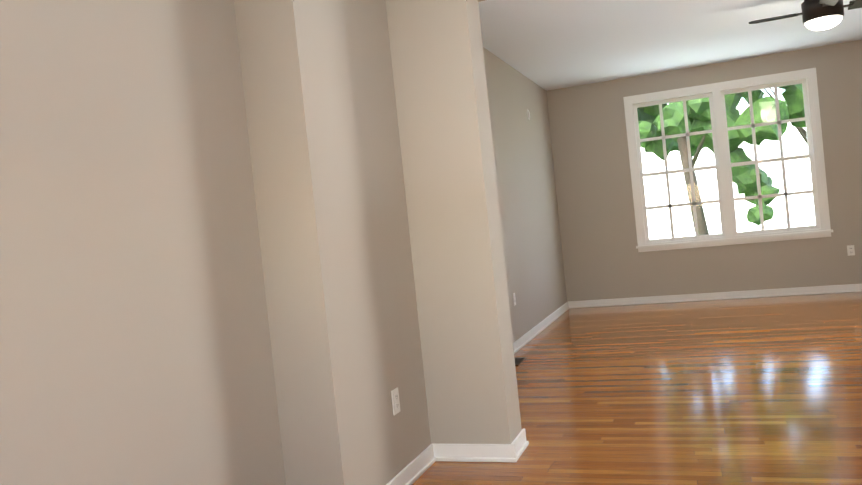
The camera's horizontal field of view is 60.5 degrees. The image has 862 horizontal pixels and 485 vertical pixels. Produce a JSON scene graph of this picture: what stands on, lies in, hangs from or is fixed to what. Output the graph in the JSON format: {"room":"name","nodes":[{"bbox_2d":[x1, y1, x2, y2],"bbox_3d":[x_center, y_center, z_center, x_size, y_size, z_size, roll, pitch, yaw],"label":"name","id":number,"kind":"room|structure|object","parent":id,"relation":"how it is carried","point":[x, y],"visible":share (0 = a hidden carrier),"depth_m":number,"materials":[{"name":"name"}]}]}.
{"room":"empty living room","nodes":[
{"label":"empty living room","id":0,"kind":"room"},
{"bbox_2d":[0,0,566,484],"bbox_3d":[-0.230,-0.306,4.741,0.237,2.900,10.620,-5,1,20],"label":"wall","id":1,"kind":"structure","parent":0,"point":[135,345],"depth_m":2.42,"materials":[{"name":"beige paint"}]},
{"bbox_2d":[513,293,515,305],"bbox_3d":[0.787,0.533,6.957,0.010,0.115,0.072,-5,1,20],"label":"electrical outlet","id":2,"kind":"object","parent":1,"relation":"attached to","point":[514,299],"visible":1,"depth_m":6.94,"materials":[{"name":"white plastic"}]},
{"bbox_2d":[234,0,430,484],"bbox_3d":[-0.381,-0.049,3.567,0.290,2.468,1.205,-5,1,20],"label":"wall","id":3,"kind":"structure","parent":0,"point":[326,163],"depth_m":3.08,"materials":[{"name":"beige paint"}]},
{"bbox_2d":[391,387,400,414],"bbox_3d":[-0.165,0.753,3.510,0.010,0.115,0.072,-5,1,20],"label":"outlet","id":4,"kind":"object","parent":3,"relation":"attached to","point":[395,400],"visible":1,"depth_m":3.50,"materials":[{"name":"white plastic"}]},
{"bbox_2d":[386,284,861,484],"bbox_3d":[2.664,0.830,3.749,5.687,0.088,10.180,-5,1,20],"label":"baseboard","id":5,"kind":"structure","parent":3,"relation":"attached to","point":[415,469],"depth_m":7.09,"materials":[{"name":"white wood"}]},
{"bbox_2d":[385,0,521,443],"bbox_3d":[2.300,-0.517,3.091,6.110,2.870,0.245,-5,1,20],"label":"wall","id":6,"kind":"structure","parent":0,"point":[448,164],"depth_m":3.80,"materials":[{"name":"beige paint"}]},
{"bbox_2d":[412,291,861,484],"bbox_3d":[2.684,0.948,3.748,6.670,0.150,11.180,-5,1,20],"label":"floor","id":7,"kind":"structure","parent":0,"point":[757,391],"depth_m":4.60,"materials":[{"name":"brown wood"}]},
{"bbox_2d":[515,357,526,365],"bbox_3d":[0.728,1.016,6.313,0.110,0.008,0.320,-5,1,20],"label":"floor vent","id":8,"kind":"object","parent":7,"relation":"in","point":[518,361],"visible":0.6,"depth_m":6.33,"materials":[{"name":"brown metal"}]},
{"bbox_2d":[479,0,861,90],"bbox_3d":[3.192,-2.193,5.948,6.687,0.300,6.360,-5,1,20],"label":"ceiling","id":9,"kind":"structure","parent":0,"point":[547,45],"depth_m":6.98,"materials":[{"name":"white paint"}]},
{"bbox_2d":[749,0,861,30],"bbox_3d":[3.188,-1.889,6.021,0.824,0.307,0.824,-6,1,-25],"label":"ceiling fan","id":10,"kind":"object","parent":9,"relation":"hanging from","point":[818,15],"visible":1,"depth_m":5.93,"materials":[{"name":"brown metal"}]},
{"bbox_2d":[546,40,861,301],"bbox_3d":[4.304,-0.855,8.595,6.127,2.900,0.220,-5,1,20],"label":"wall","id":11,"kind":"structure","parent":0,"point":[603,258],"depth_m":8.99,"materials":[{"name":"beige paint"}]},
{"bbox_2d":[623,68,832,251],"bbox_3d":[3.481,-0.933,8.812,2.170,1.925,0.170,-5,1,20],"label":"window","id":12,"kind":"structure","parent":11,"relation":"in","point":[715,93],"depth_m":8.77,"materials":[{"name":"white wood"}]},
{"bbox_2d":[847,245,854,255],"bbox_3d":[4.751,0.090,8.365,0.072,0.115,0.010,-5,1,20],"label":"outlet","id":13,"kind":"object","parent":11,"relation":"attached to","point":[850,250],"visible":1,"depth_m":8.36,"materials":[{"name":"white plastic"}]},
{"bbox_2d":[641,100,814,239],"bbox_3d":[8.527,-2.667,33.563,40.000,5.400,0.500,-5,1,20],"label":"sky","id":14,"kind":"structure","parent":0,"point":[799,168],"depth_m":31.92,"materials":[{"name":"white"}]},
{"label":"outside","id":15,"kind":"structure","parent":0,"visible":0},
{"bbox_3d":[18.792,-1.179,46.397,120.000,0.200,80.550,-5,1,20],"label":"lawn","id":16,"kind":"structure","parent":15,"visible":0},
{"bbox_2d":[637,84,807,235],"bbox_3d":[5.581,-2.785,16.255,11.263,6.986,9.573,-5,1,20],"label":"trees","id":17,"kind":"object","parent":16,"relation":"on","point":[648,129],"depth_m":12.71,"materials":[{"name":"green plant"}]}
]}

